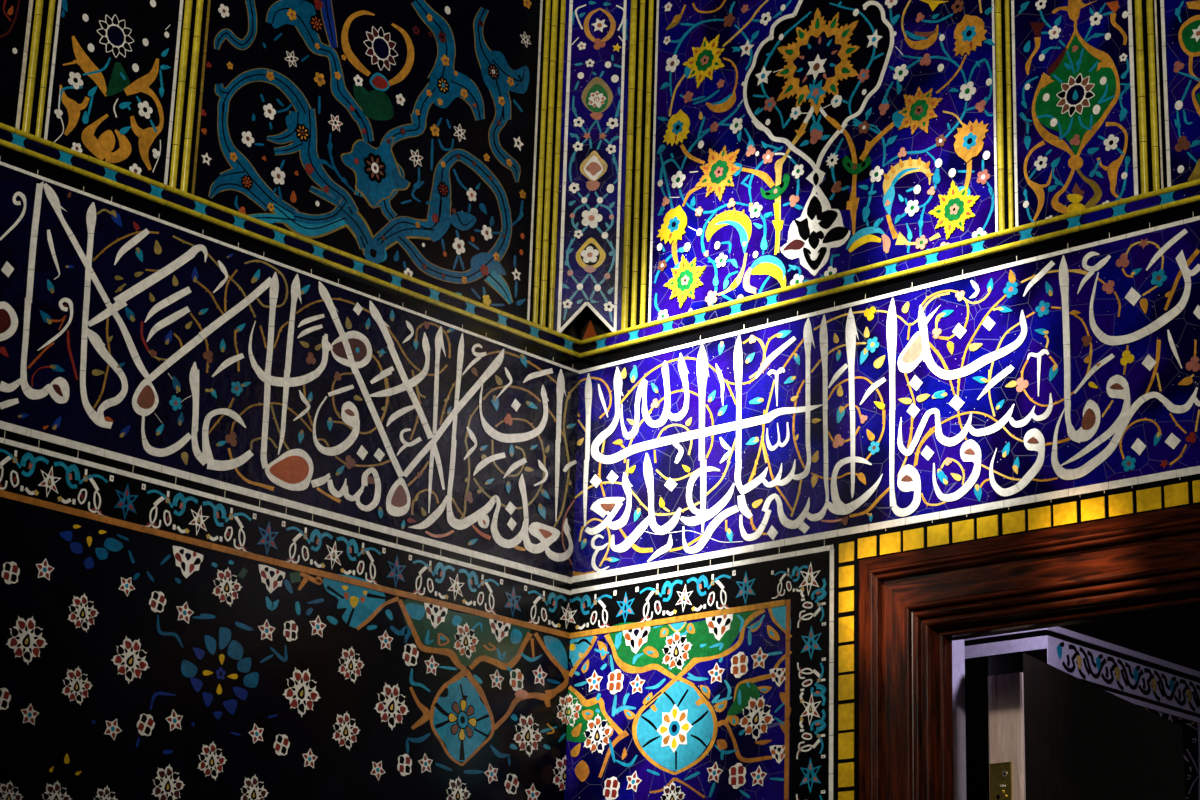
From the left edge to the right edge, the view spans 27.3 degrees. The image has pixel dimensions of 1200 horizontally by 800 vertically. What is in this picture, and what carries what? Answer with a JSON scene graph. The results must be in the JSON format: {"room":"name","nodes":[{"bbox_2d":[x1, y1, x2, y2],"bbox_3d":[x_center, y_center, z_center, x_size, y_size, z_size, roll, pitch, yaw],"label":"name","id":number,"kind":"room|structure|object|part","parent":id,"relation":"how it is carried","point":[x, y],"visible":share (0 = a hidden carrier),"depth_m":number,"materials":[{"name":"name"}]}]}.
{"room":"mosque","nodes":[
{"label":"mosque","id":0,"kind":"room"},
{"bbox_2d":[561,312,580,332],"bbox_3d":[-0.949,0.075,4.774,0.220,3.400,2.400,-13,-23,41],"label":"wall","id":1,"kind":"structure","parent":0,"point":[579,314],"depth_m":5.68,"materials":[{"name":"white tile"}]},
{"bbox_2d":[0,0,28,127],"bbox_3d":[-1.206,-1.051,4.615,0.002,1.056,0.397,-13,-23,41],"label":"tile panel","id":2,"kind":"object","parent":1,"relation":"attached to","point":[13,13],"visible":1,"depth_m":4.62,"materials":[{"name":"black tile"}]},
{"bbox_2d":[15,0,61,139],"bbox_3d":[-1.045,-0.996,4.778,0.009,1.056,0.073,-13,-23,41],"label":"trim","id":3,"kind":"structure","parent":1,"relation":"attached to","point":[43,16],"depth_m":4.66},
{"bbox_2d":[47,0,179,182],"bbox_3d":[-0.933,-0.954,4.899,0.003,1.060,0.280,-13,-23,41],"label":"tile panel","id":4,"kind":"object","parent":1,"relation":"attached to","point":[111,101],"visible":1,"depth_m":4.80,"materials":[{"name":"black tile"}]},
{"bbox_2d":[163,0,210,194],"bbox_3d":[-0.811,-0.913,5.022,0.009,1.056,0.077,-13,-23,41],"label":"trim","id":5,"kind":"structure","parent":1,"relation":"attached to","point":[194,15],"depth_m":4.93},
{"bbox_2d":[0,490,569,799],"bbox_3d":[-0.725,0.821,4.656,0.003,1.120,1.990,-13,-23,41],"label":"tile panel","id":6,"kind":"object","parent":1,"relation":"attached to","point":[146,663],"visible":1,"depth_m":4.77,"materials":[{"name":"black tile"}]},
{"bbox_2d":[21,703,38,724],"bbox_3d":[-1.014,0.558,4.397,0.001,0.038,0.040,-13,-23,41],"label":"flower","id":7,"kind":"object","parent":6,"relation":"on","point":[29,711],"depth_m":4.40,"materials":[{"name":"white tile"}]},
{"bbox_2d":[36,558,53,580],"bbox_3d":[-1.005,0.305,4.476,0.001,0.039,0.041,-13,-23,41],"label":"flower","id":8,"kind":"object","parent":6,"relation":"on","point":[44,566],"depth_m":4.48,"materials":[{"name":"white tile"}]},
{"bbox_2d":[104,719,121,739],"bbox_3d":[-0.890,0.602,4.526,0.001,0.041,0.040,-13,-23,41],"label":"flower","id":9,"kind":"object","parent":6,"relation":"on","point":[112,727],"depth_m":4.52,"materials":[{"name":"white tile"}]},
{"bbox_2d":[119,577,134,596],"bbox_3d":[-0.880,0.347,4.606,0.001,0.039,0.038,-13,-23,41],"label":"flower","id":10,"kind":"object","parent":6,"relation":"on","point":[126,584],"depth_m":4.61,"materials":[{"name":"white tile"}]},
{"bbox_2d":[165,709,182,730],"bbox_3d":[-0.798,0.600,4.631,0.001,0.042,0.041,-13,-23,41],"label":"flower","id":11,"kind":"object","parent":6,"relation":"on","point":[173,717],"depth_m":4.63,"materials":[{"name":"white tile"}]},
{"bbox_2d":[176,601,193,623],"bbox_3d":[-0.788,0.403,4.696,0.001,0.042,0.043,-13,-23,41],"label":"flower","id":12,"kind":"object","parent":6,"relation":"on","point":[184,609],"depth_m":4.70,"materials":[{"name":"white tile"}]},
{"bbox_2d":[248,723,263,743],"bbox_3d":[-0.664,0.644,4.772,0.001,0.040,0.038,-13,-23,41],"label":"flower","id":13,"kind":"object","parent":6,"relation":"on","point":[255,730],"depth_m":4.77,"materials":[{"name":"white tile"}]},
{"bbox_2d":[258,619,274,640],"bbox_3d":[-0.652,0.450,4.838,0.001,0.044,0.045,-13,-23,41],"label":"flower","id":14,"kind":"object","parent":6,"relation":"on","point":[266,627],"depth_m":4.84,"materials":[{"name":"white tile"}]},
{"bbox_2d":[302,748,316,767],"bbox_3d":[-0.571,0.704,4.862,0.001,0.039,0.041,-13,-23,41],"label":"flower","id":15,"kind":"object","parent":6,"relation":"on","point":[309,755],"depth_m":4.86,"materials":[{"name":"white tile"}]},
{"bbox_2d":[309,615,325,636],"bbox_3d":[-0.564,0.451,4.938,0.001,0.044,0.046,-13,-23,41],"label":"flower","id":16,"kind":"object","parent":6,"relation":"on","point":[317,623],"depth_m":4.94,"materials":[{"name":"white tile"}]},
{"bbox_2d":[370,761,385,780],"bbox_3d":[-0.448,0.747,4.990,0.001,0.042,0.041,-13,-23,41],"label":"flower","id":17,"kind":"object","parent":6,"relation":"on","point":[377,768],"depth_m":4.99,"materials":[{"name":"white tile"}]},
{"bbox_2d":[378,630,392,649],"bbox_3d":[-0.440,0.492,5.068,0.001,0.042,0.043,-13,-23,41],"label":"flower","id":18,"kind":"object","parent":6,"relation":"on","point":[385,637],"depth_m":5.07,"materials":[{"name":"white tile"}]},
{"bbox_2d":[418,754,432,772],"bbox_3d":[-0.359,0.748,5.090,0.001,0.042,0.042,-13,-23,41],"label":"flower","id":19,"kind":"object","parent":6,"relation":"on","point":[425,761],"depth_m":5.09,"materials":[{"name":"white tile"}]},
{"bbox_2d":[424,655,438,675],"bbox_3d":[-0.351,0.552,5.153,0.001,0.042,0.044,-13,-23,41],"label":"flower","id":20,"kind":"object","parent":6,"relation":"on","point":[431,662],"depth_m":5.15,"materials":[{"name":"white tile"}]},
{"bbox_2d":[484,763,497,783],"bbox_3d":[-0.230,0.790,5.226,0.001,0.044,0.042,-13,-23,41],"label":"flower","id":21,"kind":"object","parent":6,"relation":"on","point":[490,769],"depth_m":5.23,"materials":[{"name":"white tile"}]},
{"bbox_2d":[490,670,503,689],"bbox_3d":[-0.221,0.596,5.289,0.001,0.043,0.045,-13,-23,41],"label":"flower","id":22,"kind":"object","parent":6,"relation":"on","point":[496,676],"depth_m":5.29,"materials":[{"name":"white tile"}]},
{"bbox_2d":[525,784,539,799],"bbox_3d":[-0.144,0.845,5.309,0.001,0.046,0.048,-13,-23,41],"label":"flower","id":23,"kind":"object","parent":6,"relation":"on","point":[532,791],"depth_m":5.31,"materials":[{"name":"white tile"}]},
{"bbox_2d":[533,665,546,685],"bbox_3d":[-0.131,0.599,5.390,0.001,0.046,0.048,-13,-23,41],"label":"flower","id":24,"kind":"object","parent":6,"relation":"on","point":[539,671],"depth_m":5.39,"materials":[{"name":"white tile"}]},
{"bbox_2d":[0,441,570,632],"bbox_3d":[-0.677,0.262,4.862,0.002,0.096,2.078,-13,-23,41],"label":"border","id":25,"kind":"object","parent":1,"relation":"attached to","point":[24,472],"visible":0.91,"depth_m":4.89,"materials":[{"name":"tile"}]},
{"bbox_2d":[114,484,137,519],"bbox_3d":[-0.889,0.191,4.639,0.001,0.072,0.054,-13,-23,41],"label":"flower","id":26,"kind":"object","parent":25,"relation":"on","point":[125,495],"depth_m":4.64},
{"bbox_2d":[257,521,278,555],"bbox_3d":[-0.655,0.273,4.883,0.001,0.072,0.054,-13,-23,41],"label":"flower","id":27,"kind":"object","parent":25,"relation":"on","point":[267,531],"depth_m":4.88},
{"bbox_2d":[387,555,405,587],"bbox_3d":[-0.422,0.355,5.126,0.001,0.072,0.054,-13,-23,41],"label":"flower","id":28,"kind":"object","parent":25,"relation":"on","point":[396,564],"depth_m":5.13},
{"bbox_2d":[504,586,521,617],"bbox_3d":[-0.189,0.438,5.369,0.001,0.072,0.054,-13,-23,41],"label":"flower","id":29,"kind":"object","parent":25,"relation":"on","point":[512,594],"depth_m":5.37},
{"bbox_2d":[0,150,579,594],"bbox_3d":[-0.709,-0.072,4.915,0.004,0.580,1.950,-13,-23,41],"label":"frieze","id":30,"kind":"object","parent":1,"relation":"attached to","point":[139,340],"visible":1,"depth_m":4.96},
{"bbox_2d":[269,456,308,483],"bbox_3d":[-0.623,0.137,4.956,0.001,0.062,0.103,-13,-23,41],"label":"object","id":31,"kind":"structure","parent":30,"relation":"on","point":[292,469],"depth_m":4.96,"materials":[{"name":"orange tile"}]},
{"bbox_2d":[367,476,374,483],"bbox_3d":[-0.476,0.165,5.115,0.001,0.017,0.026,-13,-23,41],"label":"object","id":32,"kind":"structure","parent":30,"relation":"on","point":[370,480],"depth_m":5.12,"materials":[{"name":"brown tile"}]},
{"bbox_2d":[391,484,406,506],"bbox_3d":[-0.419,0.201,5.170,0.001,0.050,0.045,-13,-23,41],"label":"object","id":33,"kind":"structure","parent":30,"relation":"on","point":[399,499],"depth_m":5.17,"materials":[{"name":"brown tile"}]},
{"bbox_2d":[539,529,551,538],"bbox_3d":[-0.121,0.297,5.482,0.001,0.020,0.046,-13,-23,41],"label":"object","id":34,"kind":"structure","parent":30,"relation":"on","point":[545,533],"depth_m":5.48,"materials":[{"name":"orange tile"}]},
{"bbox_2d":[0,122,580,361],"bbox_3d":[-0.695,-0.344,4.994,0.016,0.054,1.950,-13,-23,41],"label":"crown molding","id":35,"kind":"structure","parent":1,"relation":"attached to","point":[19,143],"depth_m":5.02,"materials":[{"name":"yellow tile"}]},
{"bbox_2d":[194,0,539,319],"bbox_3d":[-0.469,-0.781,5.380,0.003,1.077,0.951,-13,-23,41],"label":"tile panel","id":36,"kind":"object","parent":1,"relation":"attached to","point":[397,135],"visible":1,"depth_m":5.33,"materials":[{"name":"black tile"}]},
{"bbox_2d":[285,51,297,66],"bbox_3d":[-0.644,-0.712,5.161,0.001,0.039,0.037,-13,-23,41],"label":"flower","id":37,"kind":"object","parent":36,"relation":"on","point":[291,57],"depth_m":5.16,"materials":[{"name":"white tile"}]},
{"bbox_2d":[328,114,342,131],"bbox_3d":[-0.559,-0.585,5.223,0.001,0.040,0.040,-13,-23,41],"label":"flower","id":38,"kind":"object","parent":36,"relation":"on","point":[335,121],"depth_m":5.22,"materials":[{"name":"white tile"}]},
{"bbox_2d":[409,150,422,166],"bbox_3d":[-0.400,-0.527,5.388,0.001,0.044,0.041,-13,-23,41],"label":"flower","id":39,"kind":"object","parent":36,"relation":"on","point":[415,156],"depth_m":5.39,"materials":[{"name":"white tile"}]},
{"bbox_2d":[454,124,465,141],"bbox_3d":[-0.312,-0.595,5.506,0.001,0.042,0.038,-13,-23,41],"label":"flower","id":40,"kind":"object","parent":36,"relation":"on","point":[459,129],"depth_m":5.51,"materials":[{"name":"white tile"}]},
{"bbox_2d":[520,31,530,46],"bbox_3d":[-0.172,-0.835,5.731,0.001,0.038,0.038,-13,-23,41],"label":"flower","id":41,"kind":"object","parent":36,"relation":"on","point":[525,36],"depth_m":5.73,"materials":[{"name":"white tile"}]},
{"bbox_2d":[527,0,565,329],"bbox_3d":[-0.116,-0.668,5.747,0.009,1.056,0.092,-13,-23,41],"label":"trim","id":42,"kind":"structure","parent":1,"relation":"attached to","point":[550,63],"depth_m":5.71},
{"bbox_2d":[600,503,615,511],"bbox_3d":[0.018,0.238,5.500,0.048,0.021,0.001,-13,-23,41],"label":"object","id":43,"kind":"structure","parent":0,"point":[606,506],"depth_m":5.50,"materials":[{"name":"orange tile"}]},
{"bbox_2d":[581,306,1199,559],"bbox_3d":[0.938,0.148,4.808,2.500,3.400,0.220,-13,-23,41],"label":"wall","id":44,"kind":"structure","parent":0,"point":[600,328],"depth_m":5.66,"materials":[{"name":"tile"}]},
{"bbox_2d":[553,0,630,339],"bbox_3d":[-0.013,-0.655,5.772,0.129,1.061,0.097,-13,-23,41],"label":"tile panel","id":45,"kind":"object","parent":44,"relation":"attached to","point":[591,197],"visible":1,"depth_m":5.74,"materials":[{"name":"tile"}]},
{"bbox_2d":[621,0,659,329],"bbox_3d":[0.093,-0.666,5.730,0.096,1.056,0.010,-13,-23,41],"label":"trim","id":46,"kind":"structure","parent":44,"relation":"attached to","point":[636,305],"depth_m":5.69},
{"bbox_2d":[564,599,791,799],"bbox_3d":[0.137,0.995,5.131,0.654,1.120,0.003,-13,-23,41],"label":"tile panel","id":47,"kind":"object","parent":44,"relation":"attached to","point":[696,706],"visible":1,"depth_m":5.21,"materials":[{"name":"tile"}]},
{"bbox_2d":[586,670,602,691],"bbox_3d":[-0.012,0.613,5.402,0.051,0.048,0.001,-13,-23,41],"label":"flower","id":48,"kind":"object","parent":47,"relation":"on","point":[594,678],"depth_m":5.40,"materials":[{"name":"white tile"}]},
{"bbox_2d":[626,771,641,791],"bbox_3d":[0.072,0.811,5.254,0.045,0.046,0.001,-13,-23,41],"label":"flower","id":49,"kind":"object","parent":47,"relation":"on","point":[633,778],"depth_m":5.25,"materials":[{"name":"white tile"}]},
{"bbox_2d":[629,674,644,693],"bbox_3d":[0.080,0.610,5.314,0.046,0.043,0.001,-13,-23,41],"label":"flower","id":50,"kind":"object","parent":47,"relation":"on","point":[636,681],"depth_m":5.32,"materials":[{"name":"white tile"}]},
{"bbox_2d":[707,762,722,781],"bbox_3d":[0.237,0.769,5.110,0.045,0.045,0.001,-13,-23,41],"label":"flower","id":51,"kind":"object","parent":47,"relation":"on","point":[714,769],"depth_m":5.11,"materials":[{"name":"white tile"}]},
{"bbox_2d":[708,662,724,683],"bbox_3d":[0.243,0.570,5.171,0.046,0.044,0.001,-13,-23,41],"label":"flower","id":52,"kind":"object","parent":47,"relation":"on","point":[716,670],"depth_m":5.17,"materials":[{"name":"white tile"}]},
{"bbox_2d":[750,766,766,785],"bbox_3d":[0.323,0.765,5.029,0.044,0.043,0.001,-13,-23,41],"label":"flower","id":53,"kind":"object","parent":47,"relation":"on","point":[758,774],"depth_m":5.03,"materials":[{"name":"white tile"}]},
{"bbox_2d":[751,647,767,668],"bbox_3d":[0.329,0.532,5.102,0.048,0.047,0.001,-13,-23,41],"label":"flower","id":54,"kind":"object","parent":47,"relation":"on","point":[759,655],"depth_m":5.10,"materials":[{"name":"white tile"}]},
{"bbox_2d":[570,547,835,799],"bbox_3d":[0.136,0.953,5.146,0.881,1.209,0.003,-13,-23,41],"label":"border","id":55,"kind":"object","parent":44,"relation":"attached to","point":[808,580],"visible":0.93,"depth_m":5.06,"materials":[{"name":"tile"}]},
{"bbox_2d":[616,593,634,621],"bbox_3d":[0.056,0.453,5.392,0.054,0.072,0.001,-13,-23,41],"label":"flower","id":56,"kind":"object","parent":55,"relation":"on","point":[625,602],"depth_m":5.39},
{"bbox_2d":[736,573,755,604],"bbox_3d":[0.305,0.394,5.173,0.054,0.072,0.001,-13,-23,41],"label":"flower","id":57,"kind":"object","parent":55,"relation":"on","point":[745,582],"depth_m":5.17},
{"bbox_2d":[800,757,820,792],"bbox_3d":[0.420,0.750,4.941,0.054,0.072,0.001,-13,-23,41],"label":"flower","id":58,"kind":"object","parent":55,"relation":"on","point":[810,767],"depth_m":4.94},
{"bbox_2d":[801,626,820,658],"bbox_3d":[0.429,0.493,5.020,0.054,0.072,0.001,-13,-23,41],"label":"flower","id":59,"kind":"object","parent":55,"relation":"on","point":[810,635],"depth_m":5.02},
{"bbox_2d":[651,0,994,321],"bbox_3d":[0.472,-0.746,5.398,0.925,1.076,0.005,-13,-23,41],"label":"tile panel","id":60,"kind":"object","parent":44,"relation":"attached to","point":[798,141],"visible":1,"depth_m":5.35,"materials":[{"name":"tile"}]},
{"bbox_2d":[663,254,705,307],"bbox_3d":[0.188,-0.266,5.505,0.125,0.127,0.001,-13,-23,41],"label":"flower","id":61,"kind":"object","parent":60,"relation":"on","point":[684,275],"depth_m":5.51,"materials":[{"name":"yellow tile"}]},
{"bbox_2d":[683,34,724,87],"bbox_3d":[0.236,-0.770,5.630,0.127,0.124,0.001,-13,-23,41],"label":"flower","id":62,"kind":"object","parent":60,"relation":"on","point":[703,54],"depth_m":5.63,"materials":[{"name":"yellow tile"}]},
{"bbox_2d":[695,145,739,200],"bbox_3d":[0.263,-0.505,5.514,0.133,0.137,0.001,-13,-23,41],"label":"flower","id":63,"kind":"object","parent":60,"relation":"on","point":[717,167],"depth_m":5.52,"materials":[{"name":"orange tile"}]},
{"bbox_2d":[898,87,942,133],"bbox_3d":[0.668,-0.604,5.159,0.114,0.112,0.001,-13,-23,41],"label":"flower","id":64,"kind":"object","parent":60,"relation":"on","point":[920,109],"depth_m":5.16,"materials":[{"name":"tile"}]},
{"bbox_2d":[928,181,979,238],"bbox_3d":[0.721,-0.389,5.036,0.127,0.126,0.001,-13,-23,41],"label":"flower","id":65,"kind":"object","parent":60,"relation":"on","point":[953,206],"depth_m":5.04,"materials":[{"name":"yellow tile"}]},
{"bbox_2d":[571,206,1199,593],"bbox_3d":[0.635,0.009,4.986,1.930,0.546,0.004,-13,-23,41],"label":"frieze","id":66,"kind":"object","parent":44,"relation":"attached to","point":[1069,368],"visible":1,"depth_m":5.02,"materials":[{"name":"tile"}]},
{"bbox_2d":[580,179,1199,361],"bbox_3d":[0.651,-0.280,5.059,1.900,0.054,0.016,-13,-23,41],"label":"crown molding","id":67,"kind":"structure","parent":44,"relation":"attached to","point":[1186,195],"depth_m":5.08,"materials":[{"name":"tile"}]},
{"bbox_2d":[952,639,965,799],"bbox_3d":[0.666,1.194,4.923,0.120,1.451,0.062,-13,-23,41],"label":"trim","id":68,"kind":"structure","parent":44,"relation":"attached to","point":[958,648],"depth_m":5.05,"materials":[{"name":"grey paint"}]},
{"bbox_2d":[992,0,1018,231],"bbox_3d":[0.827,-0.840,5.087,0.055,1.056,0.008,-13,-23,41],"label":"trim","id":69,"kind":"structure","parent":44,"relation":"attached to","point":[1003,15],"depth_m":5.01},
{"bbox_2d":[835,477,1199,799],"bbox_3d":[0.928,0.758,4.451,1.264,1.224,0.004,-13,-23,41],"label":"tile border","id":70,"kind":"object","parent":44,"relation":"attached to","point":[850,550],"visible":1,"depth_m":4.88,"materials":[{"name":"yellow tile"}]},
{"bbox_2d":[859,504,1199,799],"bbox_3d":[0.967,0.977,4.389,1.203,1.572,0.075,-13,-23,41],"label":"doorcase","id":71,"kind":"object","parent":44,"relation":"attached to","point":[913,605],"visible":1,"depth_m":4.79,"materials":[{"name":"brown wood"}]},
{"bbox_2d":[1014,0,1133,225],"bbox_3d":[0.946,-0.862,4.984,0.263,1.067,0.003,-13,-23,41],"label":"tile panel","id":72,"kind":"object","parent":44,"relation":"attached to","point":[1075,146],"visible":1,"depth_m":4.90,"materials":[{"name":"blue tile"}]},
{"bbox_2d":[988,653,1184,799],"bbox_3d":[1.057,1.321,5.228,0.083,1.413,0.974,-9,-20,31],"label":"door","id":73,"kind":"structure","parent":44,"relation":"in","point":[1054,734],"depth_m":5.18,"materials":[{"name":"brown wood"}]},
{"bbox_3d":[0.805,0.838,4.958,0.051,0.220,0.004,-13,-23,41],"label":"lock plate","id":74,"kind":"part","parent":73,"relation":"part of","materials":[{"name":"gold metal"}]},
{"bbox_2d":[1128,0,1171,195],"bbox_3d":[1.070,-0.898,4.872,0.081,1.056,0.009,-13,-23,41],"label":"trim","id":75,"kind":"structure","parent":44,"relation":"attached to","point":[1146,18],"depth_m":4.78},
{"bbox_2d":[1165,0,1199,185],"bbox_3d":[1.239,-0.936,4.728,0.370,1.057,0.002,-13,-23,41],"label":"tile panel","id":76,"kind":"object","parent":44,"relation":"attached to","point":[1182,17],"visible":1,"depth_m":4.73,"materials":[{"name":"blue tile"}]},
{"bbox_2d":[901,475,912,481],"bbox_3d":[0.615,0.157,4.954,0.031,0.016,0.001,-13,-23,41],"label":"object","id":77,"kind":"structure","parent":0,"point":[906,478],"depth_m":4.95,"materials":[{"name":"orange tile"}]},
{"bbox_2d":[964,448,974,454],"bbox_3d":[0.727,0.102,4.865,0.029,0.016,0.001,-13,-23,41],"label":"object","id":78,"kind":"structure","parent":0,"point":[969,451],"depth_m":4.86,"materials":[{"name":"orange tile"}]},
{"bbox_2d":[1027,437,1038,443],"bbox_3d":[0.835,0.078,4.769,0.028,0.016,0.001,-13,-23,41],"label":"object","id":79,"kind":"structure","parent":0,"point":[1033,440],"depth_m":4.77,"materials":[{"name":"brown tile"}]},
{"bbox_2d":[965,607,1199,799],"bbox_3d":[1.855,1.366,7.995,1.599,3.400,4.000,-13,-23,41],"label":"wall","id":80,"kind":"structure","parent":0,"point":[1171,636],"depth_m":6.35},
{"bbox_2d":[962,627,1199,722],"bbox_3d":[1.745,1.064,7.487,1.004,0.140,3.004,-13,-23,41],"label":"painted frieze","id":81,"kind":"object","parent":80,"relation":"attached to","point":[1140,679],"visible":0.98,"depth_m":6.32,"materials":[{"name":"paint"}]},
{"bbox_2d":[1139,706,1199,799],"bbox_3d":[2.024,1.666,6.875,0.001,1.379,2.200,-13,-23,41],"label":"tile panel","id":82,"kind":"object","parent":80,"relation":"attached to","point":[1191,730],"visible":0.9,"depth_m":6.54,"materials":[{"name":"tile"}]},
{"bbox_2d":[1081,408,1095,429],"bbox_3d":[0.927,0.036,4.695,0.032,0.043,0.001,-13,-23,41],"label":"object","id":83,"kind":"structure","parent":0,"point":[1089,418],"depth_m":4.69,"materials":[{"name":"brown tile"}]}
]}

